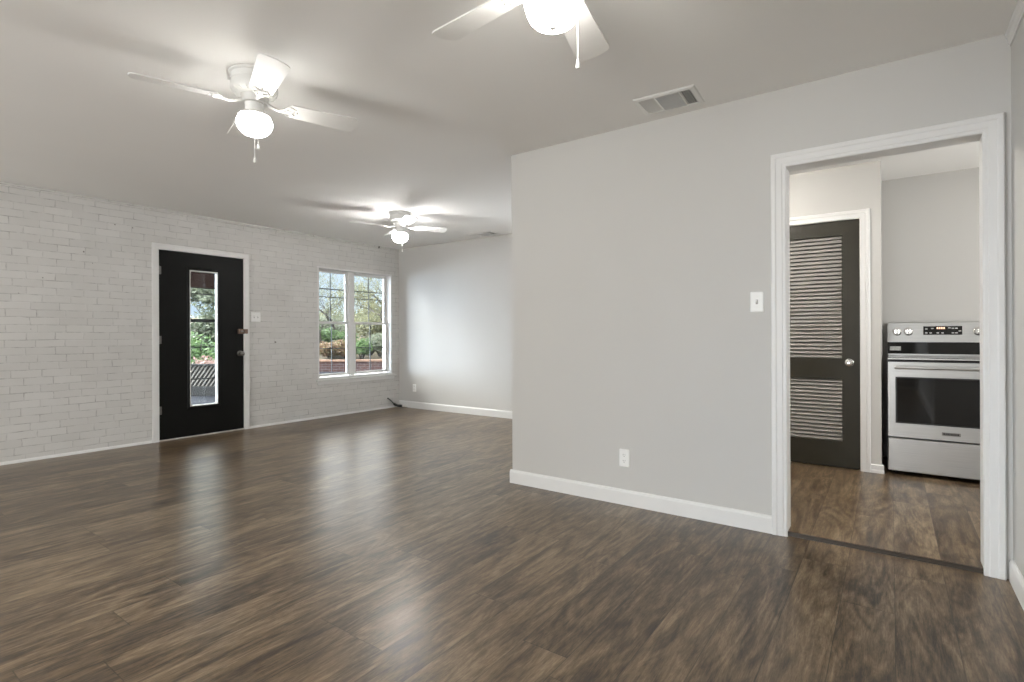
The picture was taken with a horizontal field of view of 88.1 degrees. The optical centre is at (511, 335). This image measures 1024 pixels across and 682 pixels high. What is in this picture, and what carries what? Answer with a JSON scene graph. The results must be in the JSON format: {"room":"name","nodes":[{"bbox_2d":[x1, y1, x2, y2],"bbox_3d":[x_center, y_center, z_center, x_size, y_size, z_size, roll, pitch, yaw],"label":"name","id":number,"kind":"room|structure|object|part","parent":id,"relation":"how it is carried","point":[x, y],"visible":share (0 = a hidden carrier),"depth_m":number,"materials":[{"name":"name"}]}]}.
{"room":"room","nodes":[
{"label":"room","id":0,"kind":"room"},
{"bbox_2d":[0,186,398,461],"bbox_3d":[-4.510,-0.102,4.563,0.200,2.440,9.170,0,0,36],"label":"wall","id":1,"kind":"structure","parent":0,"point":[76,274],"depth_m":5.20,"materials":[{"name":"white brick"}]},
{"bbox_2d":[0,405,396,465],"bbox_3d":[-4.419,1.105,4.500,0.013,0.026,9.169,0,0,36],"label":"baseboard","id":2,"kind":"structure","parent":1,"relation":"attached to","point":[331,415],"depth_m":5.28,"materials":[{"name":"white paint"}]},
{"bbox_2d":[0,181,398,251],"bbox_3d":[-4.427,-1.304,4.499,0.016,0.036,9.169,0,0,36],"label":"trim","id":3,"kind":"structure","parent":1,"relation":"attached to","point":[6,184],"depth_m":5.60,"materials":[{"name":"white paint"}]},
{"bbox_2d":[152,242,249,442],"bbox_3d":[-3.444,0.076,5.902,0.063,2.076,1.019,0,0,36],"label":"door frame","id":4,"kind":"structure","parent":1,"relation":"attached to","point":[156,247],"depth_m":5.63,"materials":[{"name":"white paint"}]},
{"bbox_2d":[160,428,243,441],"bbox_3d":[-3.475,1.107,5.928,0.126,0.012,0.893,0,0,36],"label":"door sill","id":5,"kind":"structure","parent":1,"relation":"attached to","point":[241,428],"depth_m":5.87,"materials":[{"name":"metal"}]},
{"bbox_2d":[191,293,214,379],"bbox_3d":[-3.559,0.095,5.985,0.032,1.987,0.902,0,0,36],"label":"muntins","id":6,"kind":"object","parent":1,"relation":"in","point":[192,320],"depth_m":6.02,"materials":[{"name":"black wood"}]},
{"bbox_3d":[-3.559,0.095,5.985,0.032,1.987,0.902,0,0,36],"label":"storm frame","id":7,"kind":"part","parent":6,"relation":"part of","materials":[{"name":"black wood"}]},
{"bbox_2d":[159,250,247,439],"bbox_3d":[-3.418,0.101,5.899,0.115,1.998,0.929,0,0,36],"label":"door","id":8,"kind":"structure","parent":1,"relation":"in","point":[178,417],"depth_m":5.80,"materials":[{"name":"black paint"}]},
{"bbox_3d":[-3.431,0.033,5.895,0.011,1.543,0.348,0,0,36],"label":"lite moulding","id":9,"kind":"part","parent":8,"relation":"part of","materials":[{"name":"white paint"}]},
{"bbox_3d":[-3.174,0.215,6.202,0.071,0.066,0.066,0,0,36],"label":"knob","id":10,"kind":"part","parent":8,"relation":"part of","materials":[{"name":"silver metal"}]},
{"bbox_2d":[251,312,260,321],"bbox_3d":[-3.080,-0.220,6.372,0.019,0.115,0.116,0,0,36],"label":"light switch","id":11,"kind":"object","parent":1,"relation":"attached to","point":[255,316],"visible":1,"depth_m":6.37,"materials":[{"name":"white plastic"}]},
{"bbox_2d":[316,266,396,384],"bbox_3d":[-2.273,-0.130,7.641,0.235,1.592,1.380,0,0,36],"label":"window","id":12,"kind":"structure","parent":1,"relation":"in","point":[351,375],"depth_m":7.62,"materials":[{"name":"white paint"}]},
{"bbox_3d":[-2.533,-0.530,7.381,0.030,0.742,0.540,0,0,36],"label":"sash","id":13,"kind":"part","parent":12,"relation":"part of","materials":[{"name":"clear glass"}]},
{"bbox_3d":[-2.505,0.186,7.363,0.030,0.753,0.540,0,0,36],"label":"sash","id":14,"kind":"part","parent":12,"relation":"part of","materials":[{"name":"white paint"}]},
{"bbox_3d":[-2.226,0.620,7.610,0.128,0.091,1.380,0,0,36],"label":"sill","id":15,"kind":"part","parent":12,"relation":"part of","materials":[{"name":"white paint"}]},
{"bbox_3d":[-2.144,-0.532,7.924,0.030,0.742,0.622,0,0,36],"label":"sash","id":16,"kind":"part","parent":12,"relation":"part of","materials":[{"name":"white paint"}]},
{"bbox_3d":[-2.116,0.184,7.906,0.030,0.753,0.622,0,0,36],"label":"sash","id":17,"kind":"part","parent":12,"relation":"part of","materials":[{"name":"clear glass"}]},
{"bbox_2d":[0,0,1017,248],"bbox_3d":[-1.315,-1.445,2.271,9.173,0.220,9.470,0,0,36],"label":"ceiling","id":18,"kind":"structure","parent":0,"point":[441,123],"depth_m":2.83,"materials":[{"name":"paint"}]},
{"bbox_2d":[127,53,357,162],"bbox_3d":[-1.325,-1.104,2.724,0.811,0.462,0.811,0,0,10],"label":"ceiling fan","id":19,"kind":"object","parent":18,"relation":"hanging from","point":[256,85],"visible":1,"depth_m":2.65,"materials":[{"name":"white metal"}]},
{"bbox_3d":[-1.610,-1.194,2.525,0.365,0.035,0.134,0,0,-35],"label":"blade","id":20,"kind":"part","parent":19,"relation":"part of","materials":[{"name":"white wood"}]},
{"bbox_3d":[-1.524,-1.194,3.009,0.134,0.035,0.365,0,0,-35],"label":"blade","id":21,"kind":"part","parent":19,"relation":"part of","materials":[{"name":"white wood"}]},
{"bbox_3d":[-1.325,-1.078,2.724,0.171,0.108,0.171,0,0,36],"label":"globe","id":22,"kind":"part","parent":19,"relation":"part of","materials":[{"name":"white glass"}]},
{"bbox_3d":[-1.126,-1.196,2.438,0.134,0.035,0.365,0,0,-35],"label":"blade","id":23,"kind":"part","parent":19,"relation":"part of","materials":[{"name":"white wood"}]},
{"bbox_3d":[-1.040,-1.196,2.922,0.365,0.035,0.134,0,0,-35],"label":"blade","id":24,"kind":"part","parent":19,"relation":"part of","materials":[{"name":"white wood"}]},
{"bbox_2d":[350,210,446,251],"bbox_3d":[-1.220,-1.120,5.768,0.811,0.430,0.811,0,0,20],"label":"ceiling fan","id":25,"kind":"object","parent":18,"relation":"hanging from","point":[401,219],"visible":1,"depth_m":5.71,"materials":[{"name":"white metal"}]},
{"bbox_3d":[-1.369,-1.185,6.082,0.134,0.035,0.365,0,0,-25],"label":"blade","id":26,"kind":"part","parent":25,"relation":"part of","materials":[{"name":"white wood"}]},
{"bbox_3d":[-1.220,-1.061,5.768,0.171,0.108,0.171,0,0,36],"label":"globe","id":27,"kind":"part","parent":25,"relation":"part of","materials":[{"name":"white glass"}]},
{"bbox_3d":[-1.071,-1.186,5.455,0.134,0.035,0.365,0,0,-25],"label":"blade","id":28,"kind":"part","parent":25,"relation":"part of","materials":[{"name":"white wood"}]},
{"bbox_3d":[-0.906,-1.186,5.918,0.365,0.035,0.134,0,0,-25],"label":"blade","id":29,"kind":"part","parent":25,"relation":"part of","materials":[{"name":"white wood"}]},
{"bbox_2d":[466,231,500,236],"bbox_3d":[-0.381,-1.335,6.983,0.420,0.014,0.220,0,0,36],"label":"ceiling vent","id":30,"kind":"object","parent":18,"relation":"in","point":[486,233],"visible":1,"depth_m":6.96,"materials":[{"name":"white metal"}]},
{"bbox_2d":[432,0,608,69],"bbox_3d":[0.117,-1.112,1.730,1.020,0.456,1.036,0,0,36],"label":"ceiling fan","id":31,"kind":"object","parent":18,"relation":"hanging from","point":[574,18],"visible":1,"depth_m":1.91,"materials":[{"name":"white metal"}]},
{"bbox_3d":[-0.133,-1.157,1.937,0.375,0.035,0.134,0,0,41],"label":"blade","id":32,"kind":"part","parent":31,"relation":"part of","materials":[{"name":"white wood"}]},
{"bbox_3d":[0.133,-1.060,1.705,0.191,0.138,0.191,0,0,36],"label":"globe","id":33,"kind":"part","parent":31,"relation":"part of","materials":[{"name":"white glass"}]},
{"bbox_3d":[0.195,-1.026,1.744,0.060,0.243,0.004,0,0,-32],"label":"pull chain","id":34,"kind":"part","parent":31,"relation":"part of","materials":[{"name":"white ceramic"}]},
{"bbox_3d":[0.219,-0.901,1.759,0.015,0.032,0.015,0,0,36],"label":"chain pull","id":35,"kind":"part","parent":31,"relation":"part of","materials":[{"name":"white ceramic"}]},
{"bbox_3d":[0.271,-1.159,2.029,0.134,0.035,0.375,0,0,23],"label":"blade","id":36,"kind":"part","parent":31,"relation":"part of","materials":[{"name":"white wood"}]},
{"bbox_2d":[633,84,704,115],"bbox_3d":[0.898,-1.340,3.031,0.342,0.014,0.250,0,0,33],"label":"ceiling vent","id":37,"kind":"object","parent":18,"relation":"in","point":[689,95],"visible":1,"depth_m":3.01,"materials":[{"name":"white metal"}]},
{"bbox_2d":[0,407,1023,681],"bbox_3d":[-1.081,1.154,2.111,8.623,0.140,9.470,0,0,36],"label":"floor","id":38,"kind":"structure","parent":0,"point":[394,544],"depth_m":2.44,"materials":[{"name":"brown wood"}]},
{"bbox_2d":[387,398,406,406],"bbox_3d":[-1.764,1.026,8.089,0.309,0.155,0.091,0,0,-9],"label":"coaxial cable","id":39,"kind":"object","parent":38,"relation":"on","point":[394,404],"visible":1,"depth_m":8.08,"materials":[{"name":"black rubber"}]},
{"bbox_2d":[788,531,983,573],"bbox_3d":[1.835,1.083,2.659,0.802,0.018,0.018,0,0,36],"label":"threshold","id":40,"kind":"object","parent":38,"relation":"on","point":[798,535],"visible":1,"depth_m":2.63,"materials":[{"name":"brown wood"}]},
{"bbox_2d":[887,321,979,479],"bbox_3d":[3.376,0.478,4.100,0.757,1.175,0.720,0,0,36],"label":"range","id":41,"kind":"object","parent":38,"relation":"on","point":[933,393],"visible":0.73,"depth_m":3.96,"materials":[{"name":"silver metal"}]},
{"bbox_3d":[3.264,-0.031,4.484,0.068,0.068,0.036,0,0,36],"label":"knob","id":42,"kind":"part","parent":41,"relation":"part of","materials":[{"name":"silver metal"}]},
{"bbox_3d":[3.326,-0.031,4.439,0.068,0.068,0.036,0,0,36],"label":"knob","id":43,"kind":"part","parent":41,"relation":"part of","materials":[{"name":"silver metal"}]},
{"bbox_2d":[887,355,979,361],"bbox_3d":[3.364,0.182,4.086,0.757,0.020,0.572,0,0,36],"label":"cooktop","id":44,"kind":"object","parent":41,"relation":"in","point":[891,358],"depth_m":4.03,"materials":[{"name":"silver metal"}]},
{"bbox_3d":[3.214,0.488,3.874,0.749,0.570,0.040,0,0,36],"label":"oven door","id":45,"kind":"part","parent":41,"relation":"part of","materials":[{"name":"silver metal"}]},
{"bbox_3d":[3.217,0.910,3.876,0.749,0.250,0.044,0,0,36],"label":"drawer","id":46,"kind":"part","parent":41,"relation":"part of","materials":[{"name":"silver metal"}]},
{"bbox_3d":[3.554,-0.026,4.352,0.757,0.168,0.102,0,0,36],"label":"control panel","id":47,"kind":"part","parent":41,"relation":"part of","materials":[{"name":"silver metal"}]},
{"bbox_3d":[3.530,0.163,4.319,0.755,0.016,0.010,0,0,36],"label":"backguard trim","id":48,"kind":"part","parent":41,"relation":"part of","materials":[{"name":"silver metal"}]},
{"bbox_3d":[3.183,0.242,3.833,0.670,0.024,0.062,0,0,36],"label":"handle","id":49,"kind":"part","parent":41,"relation":"part of","materials":[{"name":"silver metal"}]},
{"bbox_3d":[3.203,0.725,3.857,0.106,0.024,0.002,0,0,36],"label":"name plate","id":50,"kind":"part","parent":41,"relation":"part of","materials":[{"name":"black metal"}]},
{"bbox_3d":[3.688,-0.033,4.180,0.068,0.068,0.036,0,0,36],"label":"knob","id":51,"kind":"part","parent":41,"relation":"part of","materials":[{"name":"silver metal"}]},
{"bbox_2d":[399,167,979,456],"bbox_3d":[1.537,-0.126,5.947,8.423,2.440,0.120,0,0,36],"label":"wall","id":52,"kind":"structure","parent":0,"point":[455,298],"depth_m":7.01,"materials":[{"name":"paint"}]},
{"bbox_2d":[399,400,511,418],"bbox_3d":[-0.167,1.052,7.086,3.895,0.098,0.015,0,0,36],"label":"baseboard","id":53,"kind":"structure","parent":52,"relation":"attached to","point":[410,404],"depth_m":7.49,"materials":[{"name":"white paint"}]},
{"bbox_2d":[511,34,1012,578],"bbox_3d":[2.463,-0.130,3.699,4.300,2.440,2.456,0,0,36],"label":"wall","id":54,"kind":"structure","parent":0,"point":[639,252],"depth_m":3.22,"materials":[{"name":"paint"}]},
{"bbox_2d":[619,449,629,467],"bbox_3d":[0.728,0.796,3.428,0.070,0.115,0.008,0,0,36],"label":"wall outlet","id":55,"kind":"object","parent":54,"relation":"attached to","point":[624,454],"visible":1,"depth_m":3.42,"materials":[{"name":"white plastic"}]},
{"bbox_2d":[510,469,771,533],"bbox_3d":[1.421,1.045,4.428,1.780,0.098,2.456,0,0,36],"label":"baseboard","id":56,"kind":"structure","parent":54,"relation":"attached to","point":[749,520],"depth_m":3.31,"materials":[{"name":"white paint"}]},
{"bbox_2d":[750,291,763,311],"bbox_3d":[1.369,-0.186,2.959,0.070,0.115,0.019,0,0,36],"label":"light switch","id":57,"kind":"object","parent":54,"relation":"attached to","point":[756,298],"visible":1,"depth_m":2.96,"materials":[{"name":"white plastic"}]},
{"bbox_2d":[789,161,882,464],"bbox_3d":[2.189,-0.139,4.987,2.124,2.420,0.680,0,0,36],"label":"wall","id":58,"kind":"structure","parent":0,"point":[858,186],"depth_m":4.16,"materials":[{"name":"paint"}]},
{"bbox_2d":[790,219,859,468],"bbox_3d":[2.443,0.072,4.374,0.723,1.980,0.096,0,0,36],"label":"door","id":59,"kind":"structure","parent":58,"relation":"in","point":[844,452],"depth_m":4.32,"materials":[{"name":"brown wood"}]},
{"bbox_3d":[2.670,0.218,4.193,0.062,0.062,0.066,0,0,36],"label":"knob","id":60,"kind":"part","parent":59,"relation":"part of","materials":[{"name":"silver metal"}]},
{"bbox_2d":[789,208,870,471],"bbox_3d":[2.444,0.041,4.376,0.863,2.058,0.018,0,0,36],"label":"door frame","id":61,"kind":"structure","parent":58,"relation":"attached to","point":[863,215],"depth_m":4.14,"materials":[{"name":"white paint"}]},
{"bbox_2d":[871,464,883,473],"bbox_3d":[2.843,1.036,4.113,0.084,0.066,0.046,0,0,36],"label":"baseboard","id":62,"kind":"structure","parent":58,"relation":"attached to","point":[875,468],"depth_m":4.10,"materials":[{"name":"white paint"}]},
{"bbox_2d":[770,112,1006,579],"bbox_3d":[1.850,0.050,2.686,0.952,2.085,0.138,0,0,36],"label":"door frame","id":63,"kind":"structure","parent":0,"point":[991,127],"depth_m":2.46,"materials":[{"name":"white paint"}]},
{"bbox_2d":[1011,16,1023,576],"bbox_3d":[0.322,-0.121,-0.408,0.120,2.440,6.712,0,0,36],"label":"wall","id":64,"kind":"structure","parent":0,"point":[1017,47],"depth_m":2.24,"materials":[{"name":"paint"}]},
{"bbox_2d":[1005,0,1023,45],"bbox_3d":[0.261,-1.310,-0.367,0.020,0.060,6.712,0,0,36],"label":"trim","id":65,"kind":"structure","parent":64,"relation":"attached to","point":[1018,13],"depth_m":2.22,"materials":[{"name":"white paint"}]},
{"bbox_2d":[1009,560,1023,609],"bbox_3d":[0.266,1.050,-0.376,0.015,0.098,6.693,0,0,36],"label":"baseboard","id":66,"kind":"structure","parent":64,"relation":"attached to","point":[1016,579],"depth_m":2.21,"materials":[{"name":"white paint"}]},
{"label":"outside","id":67,"kind":"structure","parent":0,"visible":0},
{"bbox_2d":[191,317,382,359],"bbox_3d":[-13.773,-0.217,28.200,28.691,2.322,19.500,0,0,0],"label":"hill","id":68,"kind":"structure","parent":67,"point":[375,355],"depth_m":19.32,"materials":[{"name":"green plant"}]},
{"bbox_2d":[190,288,214,323],"bbox_3d":[-9.343,-0.766,16.078,4.155,3.550,2.796,0,0,29],"label":"tree","id":69,"kind":"object","parent":68,"relation":"on","point":[209,300],"visible":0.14,"depth_m":14.73,"materials":[{"name":"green plant"}]},
{"bbox_2d":[319,341,340,357],"bbox_3d":[-6.498,0.555,19.093,0.962,0.711,1.586,0,0,36],"label":"shrub","id":70,"kind":"object","parent":68,"relation":"on","point":[324,352],"visible":0.49,"depth_m":18.74,"materials":[{"name":"brown plant"}]},
{"bbox_2d":[319,327,343,345],"bbox_3d":[-7.383,0.172,20.352,1.605,1.044,1.956,0,0,36],"label":"shrub","id":71,"kind":"object","parent":68,"relation":"on","point":[325,333],"visible":0.33,"depth_m":20.15,"materials":[{"name":"green plant"}]},
{"bbox_2d":[319,314,345,331],"bbox_3d":[-8.173,-0.253,23.365,1.853,1.443,2.989,0,0,36],"label":"shrub","id":72,"kind":"object","parent":68,"relation":"on","point":[320,318],"visible":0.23,"depth_m":23.01,"materials":[{"name":"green plant"}]},
{"bbox_2d":[319,308,345,330],"bbox_3d":[-9.067,-0.672,28.119,2.209,1.572,5.284,0,0,36],"label":"shrub","id":73,"kind":"object","parent":68,"relation":"on","point":[328,308],"visible":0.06,"depth_m":27.35,"materials":[{"name":"green plant"}]},
{"bbox_2d":[319,272,365,341],"bbox_3d":[-7.645,-1.120,19.868,3.526,3.835,5.242,0,0,-38],"label":"tree","id":74,"kind":"object","parent":68,"relation":"on","point":[321,293],"visible":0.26,"depth_m":19.27,"materials":[{"name":"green plant"}]},
{"bbox_2d":[327,339,357,357],"bbox_3d":[-6.011,0.528,19.117,0.884,0.798,1.535,0,0,36],"label":"shrub","id":75,"kind":"object","parent":68,"relation":"on","point":[336,344],"visible":0.47,"depth_m":18.81,"materials":[{"name":"brown plant"}]},
{"bbox_2d":[327,331,358,342],"bbox_3d":[-6.944,0.241,20.959,1.342,0.900,1.760,0,0,36],"label":"shrub","id":76,"kind":"object","parent":68,"relation":"on","point":[342,332],"visible":0.11,"depth_m":20.81,"materials":[{"name":"green plant"}]},
{"bbox_2d":[319,273,373,355],"bbox_3d":[-7.196,-1.084,20.073,3.554,3.981,3.523,0,0,36],"label":"tree","id":77,"kind":"object","parent":68,"relation":"on","point":[341,310],"visible":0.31,"depth_m":20.21,"materials":[{"name":"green plant"}]},
{"bbox_2d":[320,280,381,316],"bbox_3d":[-8.068,-1.244,27.261,3.339,3.198,2.328,0,0,24],"label":"tree","id":78,"kind":"object","parent":68,"relation":"on","point":[339,294],"visible":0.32,"depth_m":27.03,"materials":[{"name":"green plant"}]},
{"bbox_2d":[324,276,382,331],"bbox_3d":[-5.343,-1.417,21.951,5.621,4.137,3.565,0,0,36],"label":"tree","id":79,"kind":"object","parent":68,"relation":"on","point":[363,282],"visible":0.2,"depth_m":22.26,"materials":[{"name":"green plant"}]},
{"bbox_2d":[334,307,378,330],"bbox_3d":[-7.611,-0.724,28.733,2.126,1.689,5.078,0,0,36],"label":"shrub","id":80,"kind":"object","parent":68,"relation":"on","point":[374,307],"visible":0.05,"depth_m":27.84,"materials":[{"name":"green plant"}]},
{"bbox_2d":[345,311,382,340],"bbox_3d":[-5.732,-0.288,22.634,1.949,1.595,3.232,0,0,36],"label":"shrub","id":81,"kind":"object","parent":68,"relation":"on","point":[374,329],"visible":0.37,"depth_m":22.04,"materials":[{"name":"green plant"}]},
{"bbox_2d":[356,338,376,358],"bbox_3d":[-5.324,0.496,19.050,0.849,0.854,1.053,0,0,36],"label":"shrub","id":82,"kind":"object","parent":68,"relation":"on","point":[362,342],"visible":0.85,"depth_m":18.90,"materials":[{"name":"green plant"}]},
{"bbox_2d":[354,276,382,355],"bbox_3d":[-4.484,-0.689,20.578,4.215,3.628,3.407,0,0,17],"label":"tree","id":83,"kind":"object","parent":68,"relation":"on","point":[363,287],"visible":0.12,"depth_m":20.03,"materials":[{"name":"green plant"}]},
{"bbox_2d":[354,293,382,321],"bbox_3d":[-6.445,-1.035,26.150,2.684,2.968,2.401,0,0,33],"label":"tree","id":84,"kind":"object","parent":68,"relation":"on","point":[371,302],"visible":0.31,"depth_m":25.98,"materials":[{"name":"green plant"}]},
{"bbox_2d":[366,333,382,356],"bbox_3d":[-4.875,0.370,19.557,1.073,0.962,1.431,0,0,36],"label":"shrub","id":85,"kind":"object","parent":68,"relation":"on","point":[379,340],"visible":0.43,"depth_m":19.25,"materials":[{"name":"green plant"}]},
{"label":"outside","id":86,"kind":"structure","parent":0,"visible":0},
{"bbox_2d":[191,372,377,404],"bbox_3d":[-10.138,1.310,25.708,33.577,0.100,30.000,0,0,36],"label":"patio","id":87,"kind":"structure","parent":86,"point":[195,400],"depth_m":10.24,"materials":[{"name":"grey concrete"}]},
{"bbox_2d":[190,272,214,288],"bbox_3d":[-5.481,-0.089,7.675,4.998,2.659,4.900,0,0,36],"label":"frame","id":88,"kind":"object","parent":87,"relation":"on","point":[202,280],"visible":0.02,"depth_m":10.44,"materials":[{"name":"red wood"}]},
{"bbox_2d":[191,305,214,351],"bbox_3d":[-8.589,0.069,15.048,1.798,2.156,3.022,0,0,36],"label":"shrub","id":89,"kind":"object","parent":87,"relation":"on","point":[206,329],"visible":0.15,"depth_m":14.63,"materials":[{"name":"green plant"}]},
{"bbox_2d":[191,364,214,395],"bbox_3d":[-6.321,0.917,10.905,1.112,0.654,0.090,0,0,0],"label":"porch railing","id":90,"kind":"object","parent":87,"relation":"on","point":[199,387],"visible":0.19,"depth_m":10.90,"materials":[{"name":"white wood"}]},
{"bbox_3d":[-6.322,0.607,10.905,1.112,0.034,0.090,0,0,0],"label":"rail","id":91,"kind":"part","parent":90,"relation":"part of","materials":[{"name":"black wood"}]},
{"bbox_3d":[-6.320,1.149,10.900,1.112,0.189,0.080,0,0,0],"label":"rail","id":92,"kind":"part","parent":90,"relation":"part of","materials":[{"name":"concrete"}]},
{"bbox_2d":[191,331,214,363],"bbox_3d":[-7.782,0.607,13.232,1.749,1.510,2.178,0,0,36],"label":"shrub","id":93,"kind":"object","parent":87,"relation":"on","point":[197,353],"visible":0.15,"depth_m":13.10,"materials":[{"name":"green plant"}]},
{"bbox_2d":[192,355,214,363],"bbox_3d":[-6.715,0.882,11.866,0.865,0.948,0.919,0,0,36],"label":"shrub","id":94,"kind":"object","parent":87,"relation":"on","point":[209,361],"visible":0.05,"depth_m":11.74,"materials":[{"name":"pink plant"}]},
{"bbox_2d":[319,359,382,371],"bbox_3d":[-4.963,1.039,18.125,7.116,0.399,0.310,0,0,0],"label":"wall","id":95,"kind":"structure","parent":87,"relation":"on","point":[376,364],"depth_m":18.00,"materials":[{"name":"red brick"}]}
]}

